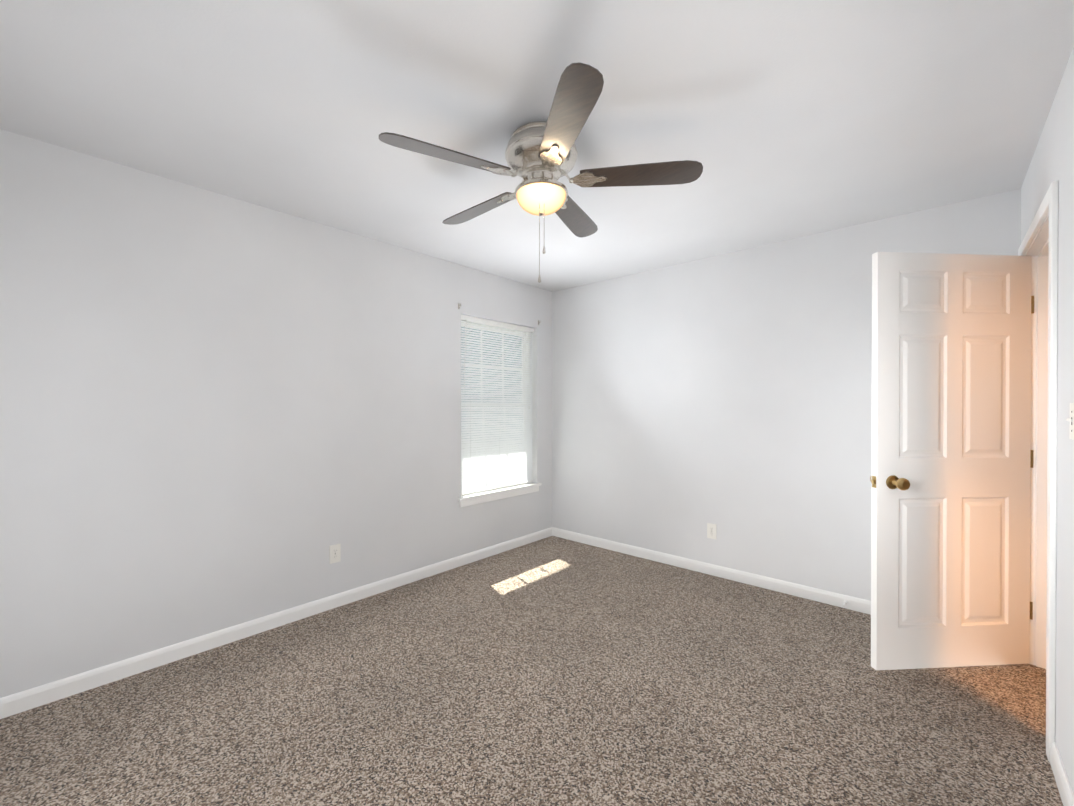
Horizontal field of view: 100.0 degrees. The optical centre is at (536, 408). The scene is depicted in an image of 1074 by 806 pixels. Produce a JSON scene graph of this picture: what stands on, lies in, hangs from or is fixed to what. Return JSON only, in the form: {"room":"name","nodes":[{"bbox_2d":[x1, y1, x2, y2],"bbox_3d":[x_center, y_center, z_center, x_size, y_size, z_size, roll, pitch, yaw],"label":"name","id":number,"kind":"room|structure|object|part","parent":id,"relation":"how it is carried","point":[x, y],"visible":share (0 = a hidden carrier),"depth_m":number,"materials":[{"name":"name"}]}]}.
{"room":"empty bedroom","nodes":[
{"label":"empty bedroom","id":0,"kind":"room"},
{"bbox_2d":[0,129,551,697],"bbox_3d":[-1.256,0.056,3.068,0.160,2.440,4.290,0,0,42],"label":"wall","id":1,"kind":"structure","parent":0,"point":[218,411],"depth_m":2.39,"materials":[{"name":"paint"}]},
{"bbox_2d":[0,527,551,718],"bbox_3d":[-1.192,1.235,3.016,0.013,0.082,4.050,0,0,42],"label":"baseboard","id":2,"kind":"structure","parent":1,"relation":"attached to","point":[22,701],"depth_m":2.43,"materials":[{"name":"white wood"}]},
{"bbox_2d":[329,544,340,563],"bbox_3d":[-1.299,0.932,2.899,0.007,0.115,0.070,0,0,42],"label":"outlet","id":3,"kind":"object","parent":1,"relation":"attached to","point":[334,553],"visible":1,"depth_m":2.90,"materials":[{"name":"white plastic"}]},
{"bbox_2d":[461,315,533,494],"bbox_3d":[-0.378,-0.030,4.069,0.115,1.498,0.924,0,0,42],"label":"window","id":4,"kind":"structure","parent":1,"relation":"in","point":[506,464],"depth_m":4.03,"materials":[{"name":"white plastic"}]},
{"bbox_2d":[463,319,470,492],"bbox_3d":[-0.583,-0.025,3.768,0.042,1.458,0.061,0,0,39],"label":"blind cord","id":5,"kind":"object","parent":4,"relation":"hanging from","point":[470,394],"depth_m":3.78,"materials":[{"name":"white plastic"}]},
{"bbox_3d":[-0.396,-0.030,4.085,0.027,1.358,0.784,0,0,42],"label":"glass","id":6,"kind":"part","parent":4,"relation":"part of","materials":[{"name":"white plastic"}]},
{"bbox_3d":[-0.346,-0.034,4.040,0.031,1.487,0.916,0,0,42],"label":"window blind rails","id":7,"kind":"part","parent":4,"relation":"part of","materials":[{"name":"white plastic"}]},
{"bbox_2d":[458,482,541,507],"bbox_3d":[-0.329,0.758,4.029,0.115,0.077,0.994,0,0,42],"label":"window sill","id":8,"kind":"structure","parent":1,"relation":"attached to","point":[491,495],"depth_m":3.96,"materials":[{"name":"white wood"}]},
{"bbox_2d":[0,536,1062,805],"bbox_3d":[-0.013,1.331,1.962,3.495,0.100,4.290,0,0,42],"label":"floor","id":9,"kind":"structure","parent":0,"point":[552,670],"depth_m":1.90,"materials":[{"name":"carpet"}]},
{"bbox_2d":[0,0,1073,291],"bbox_3d":[-0.013,-1.209,1.950,3.495,0.100,4.290,0,0,42],"label":"ceiling","id":10,"kind":"structure","parent":0,"point":[782,120],"depth_m":1.72,"materials":[{"name":"paint"}]},
{"bbox_2d":[379,62,702,282],"bbox_3d":[-0.020,-0.842,1.964,1.223,0.635,1.274,0,0,42],"label":"ceiling fan","id":11,"kind":"object","parent":10,"relation":"hanging from","point":[541,157],"visible":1,"depth_m":1.83,"materials":[{"name":"brown wood"}]},
{"bbox_3d":[0.018,-0.876,1.926,0.214,0.078,0.214,0,0,42],"label":"lamp shade","id":12,"kind":"part","parent":11,"relation":"part of","materials":[{"name":"white glass"}]},
{"bbox_2d":[552,189,1020,600],"bbox_3d":[1.391,0.054,3.497,3.215,2.440,0.120,0,0,42],"label":"wall","id":13,"kind":"structure","parent":0,"point":[729,395],"depth_m":3.31,"materials":[{"name":"paint"}]},
{"bbox_2d":[707,523,715,538],"bbox_3d":[1.341,0.939,3.461,0.070,0.115,0.007,0,0,42],"label":"outlet","id":14,"kind":"object","parent":13,"relation":"attached to","point":[711,531],"visible":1,"depth_m":3.46,"materials":[{"name":"white plastic"}]},
{"bbox_2d":[552,527,870,614],"bbox_3d":[1.353,1.233,3.437,3.185,0.082,0.030,0,0,42],"label":"baseboard","id":15,"kind":"structure","parent":13,"relation":"attached to","point":[815,594],"depth_m":3.37,"materials":[{"name":"white wood"}]},
{"bbox_2d":[1021,47,1073,793],"bbox_3d":[1.244,0.066,0.831,0.120,2.440,4.290,0,0,42],"label":"wall","id":16,"kind":"structure","parent":0,"point":[1052,160],"depth_m":1.53,"materials":[{"name":"paint"}]},
{"bbox_2d":[871,252,1033,669],"bbox_3d":[2.060,0.254,2.231,0.838,2.023,0.047,0,0,-4],"label":"door leaf","id":17,"kind":"structure","parent":16,"relation":"in","point":[950,442],"depth_m":2.21,"materials":[{"name":"white paint"}]},
{"bbox_2d":[870,475,909,489],"bbox_3d":[1.694,0.355,2.199,0.121,0.068,0.189,0,0,-4],"label":"door knob","id":18,"kind":"object","parent":17,"relation":"attached to","point":[893,482],"depth_m":2.17,"materials":[{"name":"gold metal"}]},
{"bbox_3d":[2.461,0.245,2.262,0.034,1.634,0.043,0,0,-4],"label":"door hinges","id":19,"kind":"part","parent":17,"relation":"part of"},
{"bbox_2d":[1018,181,1057,761],"bbox_3d":[2.220,0.230,1.935,0.137,2.103,0.941,0,0,42],"label":"door frame","id":20,"kind":"structure","parent":16,"relation":"in","point":[1038,251],"depth_m":2.21,"materials":[{"name":"white wood"}]},
{"bbox_2d":[1050,742,1073,805],"bbox_3d":[0.864,1.247,0.511,0.013,0.082,2.996,0,0,42],"label":"baseboard","id":21,"kind":"structure","parent":16,"relation":"attached to","point":[1065,790],"depth_m":1.50,"materials":[{"name":"white wood"}]},
{"bbox_2d":[1066,403,1073,439],"bbox_3d":[1.679,0.039,1.419,0.017,0.115,0.070,0,0,42],"label":"light switch","id":22,"kind":"object","parent":16,"relation":"attached to","point":[1071,431],"visible":1,"depth_m":1.42,"materials":[{"name":"white plastic"}]}
]}

